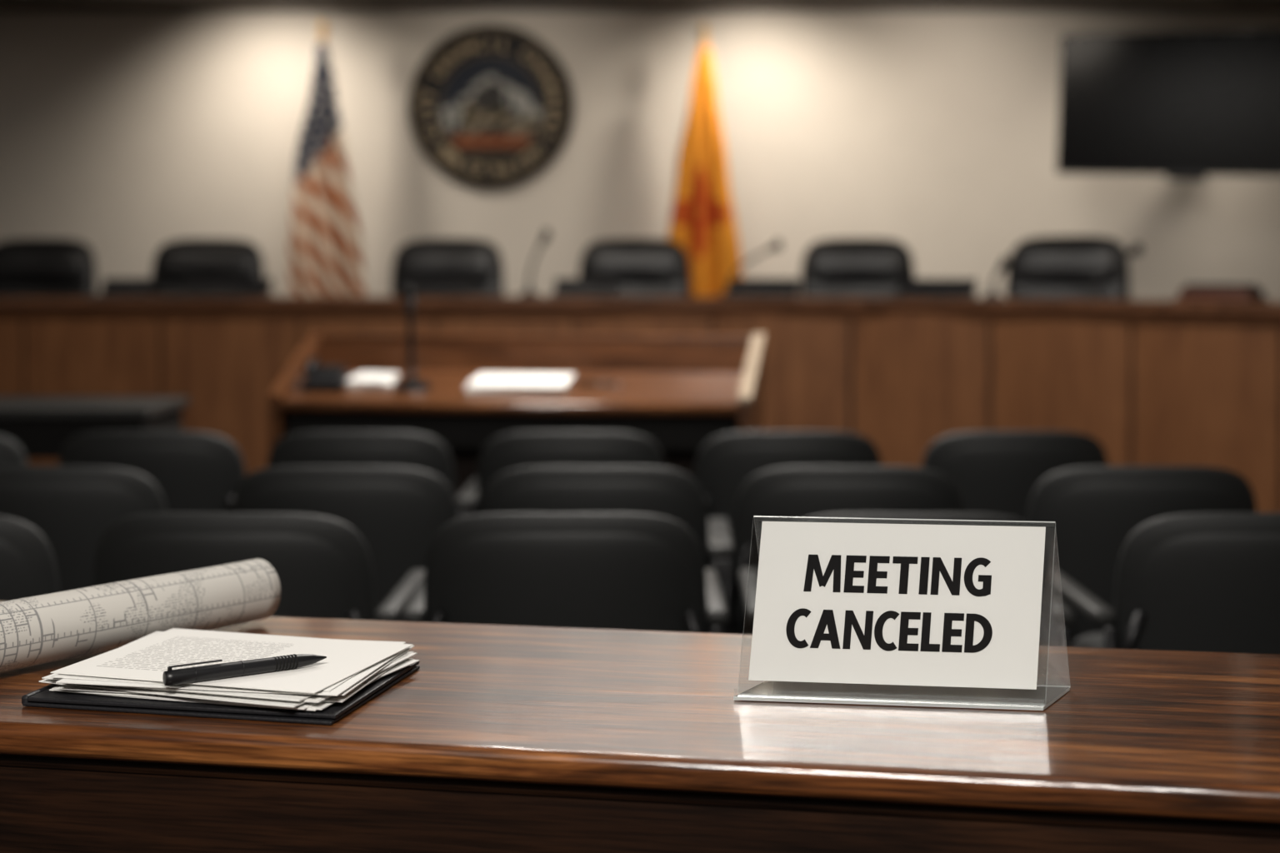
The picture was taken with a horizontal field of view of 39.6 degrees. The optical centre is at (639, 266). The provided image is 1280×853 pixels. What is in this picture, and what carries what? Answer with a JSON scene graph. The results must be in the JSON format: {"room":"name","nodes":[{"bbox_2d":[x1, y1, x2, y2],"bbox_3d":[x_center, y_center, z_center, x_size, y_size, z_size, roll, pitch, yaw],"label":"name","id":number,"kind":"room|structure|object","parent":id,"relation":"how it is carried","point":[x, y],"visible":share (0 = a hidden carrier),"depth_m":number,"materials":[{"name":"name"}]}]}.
{"room":"assembly chamber","nodes":[
{"label":"assembly chamber","id":0,"kind":"room"},
{"bbox_2d":[0,5,1279,300],"bbox_3d":[0.000,-0.150,10.250,9.400,2.700,0.100,0,0,0],"label":"wall","id":1,"kind":"structure","parent":0,"point":[125,136],"depth_m":10.20,"materials":[{"name":"beige paint"}]},
{"bbox_2d":[408,24,574,189],"bbox_3d":[-0.850,-0.915,10.176,0.946,0.947,0.046,0,0,0],"label":"seal","id":2,"kind":"object","parent":1,"relation":"attached to","point":[491,106],"visible":1,"depth_m":10.17,"materials":[{"name":"ceramic"}]},
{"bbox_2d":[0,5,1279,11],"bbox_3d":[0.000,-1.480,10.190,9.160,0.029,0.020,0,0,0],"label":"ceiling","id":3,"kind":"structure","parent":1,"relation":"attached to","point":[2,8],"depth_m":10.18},
{"bbox_2d":[1056,29,1279,180],"bbox_3d":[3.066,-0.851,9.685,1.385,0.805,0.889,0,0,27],"label":"television","id":4,"kind":"object","parent":1,"relation":"attached to","point":[1180,106],"visible":1,"depth_m":9.33,"materials":[{"name":"black plastic"}]},
{"bbox_2d":[0,0,1279,5],"bbox_3d":[0.000,-1.537,3.300,9.400,0.086,14.000,0,0,0],"label":"ceiling","id":5,"kind":"structure","parent":0,"point":[80,2],"depth_m":10.08,"materials":[{"name":"paint"}]},
{"bbox_3d":[0.000,1.250,3.300,9.400,0.100,14.000,0,0,0],"label":"floor","id":6,"kind":"structure","parent":0,"visible":0},
{"bbox_2d":[0,435,28,465],"bbox_3d":[-1.850,0.812,4.848,0.578,0.774,0.554,0,0,-1],"label":"chair","id":7,"kind":"object","parent":6,"relation":"on","point":[11,453],"visible":0.09,"depth_m":4.63,"materials":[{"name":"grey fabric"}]},
{"bbox_2d":[0,515,59,601],"bbox_3d":[-1.270,0.812,3.318,0.578,0.774,0.554,0,0,1],"label":"chair","id":8,"kind":"object","parent":6,"relation":"on","point":[27,565],"visible":0.18,"depth_m":3.09,"materials":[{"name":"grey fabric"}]},
{"bbox_2d":[0,465,166,592],"bbox_3d":[-1.270,0.812,4.038,0.578,0.774,0.554,0,0,0],"label":"chair","id":9,"kind":"object","parent":6,"relation":"on","point":[72,507],"visible":0.29,"depth_m":3.78,"materials":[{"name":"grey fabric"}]},
{"bbox_2d":[0,396,189,459],"bbox_3d":[-1.880,0.810,5.500,0.850,0.780,0.500,0,0,0],"label":"side table","id":10,"kind":"object","parent":6,"relation":"on","point":[41,426],"visible":0.23,"depth_m":5.27,"materials":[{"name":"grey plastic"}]},
{"bbox_2d":[58,430,245,512],"bbox_3d":[-1.275,0.812,4.848,0.578,0.774,0.554,0,0,1],"label":"chair","id":11,"kind":"object","parent":6,"relation":"on","point":[193,472],"visible":0.25,"depth_m":4.59,"materials":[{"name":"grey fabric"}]},
{"bbox_2d":[93,512,424,621],"bbox_3d":[-0.712,0.812,3.318,0.578,0.774,0.554,0,0,1],"label":"chair","id":12,"kind":"object","parent":6,"relation":"on","point":[322,565],"visible":0.18,"depth_m":3.07,"materials":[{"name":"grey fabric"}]},
{"bbox_2d":[231,465,458,621],"bbox_3d":[-0.635,0.812,4.038,0.578,0.774,0.554,0,0,1],"label":"chair","id":13,"kind":"object","parent":6,"relation":"on","point":[397,512],"visible":0.27,"depth_m":3.79,"materials":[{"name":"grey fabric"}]},
{"bbox_2d":[266,430,477,518],"bbox_3d":[-0.730,0.812,4.848,0.578,0.774,0.554,0,0,1],"label":"chair","id":14,"kind":"object","parent":6,"relation":"on","point":[387,448],"visible":0.23,"depth_m":4.59,"materials":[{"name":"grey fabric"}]},
{"bbox_2d":[267,331,765,631],"bbox_3d":[-0.367,0.708,5.504,1.498,0.985,0.576,0,0,5],"label":"lectern","id":15,"kind":"object","parent":6,"relation":"on","point":[680,392],"visible":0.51,"depth_m":5.41,"materials":[{"name":"brown wood"}]},
{"bbox_2d":[300,357,349,390],"bbox_3d":[-0.970,0.330,5.490,0.130,0.098,0.151,0,0,-1],"label":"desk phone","id":16,"kind":"object","parent":15,"relation":"on","point":[320,377],"visible":1,"depth_m":5.45,"materials":[{"name":"black plastic"}]},
{"bbox_2d":[347,371,399,387],"bbox_3d":[-0.840,0.354,5.579,0.150,0.038,0.172,0,0,7],"label":"papers","id":17,"kind":"object","parent":15,"relation":"on","point":[362,379],"visible":0.95,"depth_m":5.54,"materials":[{"name":"white paper"}]},
{"bbox_2d":[392,285,431,392],"bbox_3d":[-0.701,0.219,5.468,0.119,0.328,0.118,0,0,-2],"label":"gooseneck microphone","id":18,"kind":"object","parent":15,"relation":"on","point":[412,384],"visible":1,"depth_m":5.44,"materials":[{"name":"black plastic"}]},
{"bbox_2d":[464,373,574,392],"bbox_3d":[-0.369,0.359,5.489,0.314,0.046,0.224,0,0,5],"label":"stack","id":19,"kind":"object","parent":15,"relation":"on","point":[482,382],"visible":1,"depth_m":5.43,"materials":[{"name":"white paper"}]},
{"bbox_2d":[575,381,621,386],"bbox_3d":[-0.126,0.362,5.477,0.145,0.012,0.012,0,0,16],"label":"ballpoint pen","id":20,"kind":"object","parent":15,"relation":"on","point":[578,383],"visible":1,"depth_m":5.47,"materials":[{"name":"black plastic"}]},
{"bbox_2d":[400,512,729,633],"bbox_3d":[-0.133,0.812,3.318,0.578,0.774,0.554,0,0,0],"label":"chair","id":21,"kind":"object","parent":6,"relation":"on","point":[615,571],"visible":0.3,"depth_m":3.07,"materials":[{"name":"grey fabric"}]},
{"bbox_2d":[465,430,664,516],"bbox_3d":[-0.180,0.812,4.848,0.578,0.774,0.554,0,0,0],"label":"chair","id":22,"kind":"object","parent":6,"relation":"on","point":[507,452],"visible":0.21,"depth_m":4.59,"materials":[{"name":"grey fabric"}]},
{"bbox_2d":[480,465,726,633],"bbox_3d":[-0.099,0.812,4.038,0.578,0.774,0.554,0,0,0],"label":"chair","id":23,"kind":"object","parent":6,"relation":"on","point":[674,494],"visible":0.26,"depth_m":3.79,"materials":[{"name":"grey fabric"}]},
{"bbox_2d":[0,616,1279,852],"bbox_3d":[0.046,0.810,1.783,2.700,0.780,0.530,0,0,11],"label":"conference table","id":24,"kind":"object","parent":6,"relation":"on","point":[502,739],"visible":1,"depth_m":1.59,"materials":[{"name":"brown wood"}]},
{"bbox_2d":[0,559,280,672],"bbox_3d":[-0.646,0.380,1.838,0.075,0.070,0.655,0,0,37],"label":"rolled blueprints","id":25,"kind":"object","parent":24,"relation":"on","point":[37,630],"visible":0.98,"depth_m":1.92,"materials":[{"name":"white paper"}]},
{"bbox_2d":[21,661,419,724],"bbox_3d":[-0.409,0.414,1.775,0.320,0.010,0.237,0,0,13],"label":"folder","id":26,"kind":"object","parent":24,"relation":"on","point":[42,697],"visible":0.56,"depth_m":1.67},
{"bbox_2d":[39,628,419,710],"bbox_3d":[-0.406,0.401,1.782,0.319,0.018,0.258,0,0,15],"label":"paper stack","id":27,"kind":"object","parent":26,"relation":"on","point":[136,669],"visible":0.89,"depth_m":1.74,"materials":[{"name":"white paper"}]},
{"bbox_2d":[162,654,326,685],"bbox_3d":[-0.377,0.383,1.707,0.163,0.018,0.015,0,0,-34],"label":"pen","id":28,"kind":"object","parent":27,"relation":"on","point":[209,672],"visible":1,"depth_m":1.69,"materials":[{"name":"black plastic"}]},
{"bbox_2d":[733,515,1070,710],"bbox_3d":[0.258,0.334,1.738,0.326,0.171,0.087,0,0,8],"label":"sign","id":29,"kind":"object","parent":24,"relation":"on","point":[863,613],"visible":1,"depth_m":1.73,"materials":[{"name":"paper"}]},
{"bbox_2d":[0,295,1279,512],"bbox_3d":[-0.006,0.670,7.731,8.320,1.060,1.903,0,0,17],"label":"dais","id":30,"kind":"object","parent":6,"relation":"on","point":[1155,382],"visible":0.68,"depth_m":7.80,"materials":[{"name":"brown wood"}]},
{"bbox_2d":[93,278,155,296],"bbox_3d":[-2.390,0.097,8.252,0.240,0.082,0.204,0,0,-3],"label":"monitor","id":31,"kind":"object","parent":30,"relation":"on","point":[111,287],"visible":1,"depth_m":8.31,"materials":[{"name":"black plastic"}]},
{"bbox_2d":[172,278,272,296],"bbox_3d":[-1.946,0.097,8.302,0.420,0.082,0.204,0,0,0],"label":"monitor","id":32,"kind":"object","parent":30,"relation":"on","point":[191,287],"visible":1,"depth_m":8.36,"materials":[{"name":"black plastic"}]},
{"bbox_2d":[394,278,471,296],"bbox_3d":[-0.971,0.097,8.352,0.340,0.082,0.204,0,0,0],"label":"monitor","id":33,"kind":"object","parent":30,"relation":"on","point":[423,287],"visible":1,"depth_m":8.41,"materials":[{"name":"black plastic"}]},
{"bbox_2d":[519,228,550,296],"bbox_3d":[-0.492,-0.020,8.340,0.146,0.318,0.090,0,0,0],"label":"desk microphone","id":34,"kind":"object","parent":30,"relation":"on","point":[546,236],"visible":1,"depth_m":8.33,"materials":[{"name":"black plastic"}]},
{"bbox_2d":[550,278,619,296],"bbox_3d":[-0.254,0.097,8.202,0.300,0.082,0.204,0,0,4],"label":"monitor","id":35,"kind":"object","parent":30,"relation":"on","point":[562,287],"visible":1,"depth_m":8.26,"materials":[{"name":"black plastic"}]},
{"bbox_2d":[720,239,782,296],"bbox_3d":[0.522,0.005,8.371,0.295,0.268,0.090,0,0,5],"label":"desk microphone","id":36,"kind":"object","parent":30,"relation":"on","point":[777,245],"visible":0.89,"depth_m":8.36,"materials":[{"name":"black plastic"}]},
{"bbox_2d":[724,278,799,297],"bbox_3d":[0.562,0.097,8.152,0.330,0.082,0.204,0,0,10],"label":"monitor","id":37,"kind":"object","parent":30,"relation":"on","point":[749,287],"visible":1,"depth_m":8.21,"materials":[{"name":"black plastic"}]},
{"bbox_2d":[885,279,977,298],"bbox_3d":[1.297,0.097,7.902,0.360,0.082,0.204,0,0,25],"label":"monitor","id":38,"kind":"object","parent":30,"relation":"on","point":[907,288],"visible":1,"depth_m":7.93,"materials":[{"name":"black plastic"}]},
{"bbox_2d":[981,255,1009,299],"bbox_3d":[1.546,0.047,7.720,0.121,0.185,0.090,0,0,0],"label":"desk microphone","id":39,"kind":"object","parent":30,"relation":"on","point":[1005,262],"visible":1,"depth_m":7.71,"materials":[{"name":"black plastic"}]},
{"bbox_2d":[1084,242,1143,299],"bbox_3d":[2.006,0.019,7.537,0.244,0.240,0.090,0,0,10],"label":"desk microphone","id":40,"kind":"object","parent":30,"relation":"on","point":[1137,250],"visible":1,"depth_m":7.52,"materials":[{"name":"black plastic"}]},
{"bbox_2d":[1174,284,1268,301],"bbox_3d":[2.360,0.105,7.220,0.330,0.068,0.160,0,0,43],"label":"box","id":41,"kind":"object","parent":30,"relation":"on","point":[1221,292],"visible":1,"depth_m":7.15,"materials":[{"name":"brown wood"}]},
{"bbox_2d":[694,430,881,584],"bbox_3d":[0.385,0.812,4.848,0.578,0.774,0.554,0,0,-1],"label":"chair","id":42,"kind":"object","parent":6,"relation":"on","point":[725,462],"visible":0.19,"depth_m":4.60,"materials":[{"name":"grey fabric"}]},
{"bbox_2d":[715,465,962,634],"bbox_3d":[0.455,0.812,4.038,0.578,0.774,0.554,0,0,1],"label":"chair","id":43,"kind":"object","parent":6,"relation":"on","point":[795,491],"visible":0.27,"depth_m":3.79,"materials":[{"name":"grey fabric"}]},
{"bbox_2d":[738,512,1074,646],"bbox_3d":[0.480,0.812,3.318,0.578,0.774,0.554,0,0,1],"label":"chair","id":44,"kind":"object","parent":6,"relation":"on","point":[1057,611],"visible":0.09,"depth_m":3.08,"materials":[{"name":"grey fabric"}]},
{"bbox_2d":[920,430,1108,520],"bbox_3d":[0.980,0.812,4.848,0.578,0.774,0.554,0,0,0],"label":"chair","id":45,"kind":"object","parent":6,"relation":"on","point":[992,472],"visible":0.21,"depth_m":4.59,"materials":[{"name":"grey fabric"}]},
{"bbox_2d":[1026,465,1256,646],"bbox_3d":[1.090,0.812,4.038,0.578,0.774,0.554,0,0,1],"label":"chair","id":46,"kind":"object","parent":6,"relation":"on","point":[1095,510],"visible":0.24,"depth_m":3.79,"materials":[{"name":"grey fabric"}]},
{"bbox_2d":[1051,512,1279,654],"bbox_3d":[1.085,0.812,3.318,0.578,0.774,0.554,0,0,0],"label":"chair","id":47,"kind":"object","parent":6,"relation":"on","point":[1208,582],"visible":0.47,"depth_m":3.07,"materials":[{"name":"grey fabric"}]},
{"bbox_3d":[0.000,1.100,8.159,9.140,0.200,4.022,0,0,0],"label":"platform","id":48,"kind":"object","parent":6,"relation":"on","visible":0},
{"bbox_2d":[0,238,96,295],"bbox_3d":[-3.022,0.428,8.796,0.674,1.141,0.640,0,0,-2],"label":"chair","id":49,"kind":"object","parent":48,"relation":"on","point":[28,267],"visible":0.31,"depth_m":8.91,"materials":[{"name":"black leather"}]},
{"bbox_2d":[151,238,264,295],"bbox_3d":[-2.172,0.428,8.796,0.674,1.141,0.640,0,0,-2],"label":"chair","id":50,"kind":"object","parent":48,"relation":"on","point":[175,261],"visible":0.25,"depth_m":8.89,"materials":[{"name":"black leather"}]},
{"bbox_2d":[288,17,365,295],"bbox_3d":[-1.687,-0.185,9.750,0.453,2.370,0.340,0,0,0],"label":"flag","id":51,"kind":"object","parent":48,"relation":"on","point":[325,250],"visible":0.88,"depth_m":9.69,"materials":[{"name":"multicoloured fabric"}]},
{"bbox_2d":[390,238,504,295],"bbox_3d":[-0.970,0.428,8.796,0.674,1.141,0.640,0,0,0],"label":"chair","id":52,"kind":"object","parent":48,"relation":"on","point":[481,261],"visible":0.23,"depth_m":8.89,"materials":[{"name":"black leather"}]},
{"bbox_2d":[579,238,690,295],"bbox_3d":[-0.035,0.428,8.796,0.674,1.141,0.640,0,0,3],"label":"chair","id":53,"kind":"object","parent":48,"relation":"on","point":[642,267],"visible":0.3,"depth_m":8.90,"materials":[{"name":"black leather"}]},
{"bbox_2d":[667,20,742,295],"bbox_3d":[0.362,-0.175,9.750,0.472,2.350,0.340,0,0,0],"label":"state flag","id":54,"kind":"object","parent":48,"relation":"on","point":[702,220],"visible":0.75,"depth_m":9.69,"materials":[{"name":"yellow fabric"}]},
{"bbox_2d":[800,238,914,296],"bbox_3d":[1.062,0.428,8.698,0.674,1.141,0.640,0,0,8],"label":"chair","id":55,"kind":"object","parent":48,"relation":"on","point":[837,267],"visible":0.31,"depth_m":8.81,"materials":[{"name":"black leather"}]},
{"bbox_2d":[1005,235,1129,298],"bbox_3d":[1.901,0.428,8.067,0.674,1.141,0.640,0,0,26],"label":"chair","id":56,"kind":"object","parent":48,"relation":"on","point":[1058,266],"visible":0.28,"depth_m":8.17,"materials":[{"name":"black leather"}]}
]}

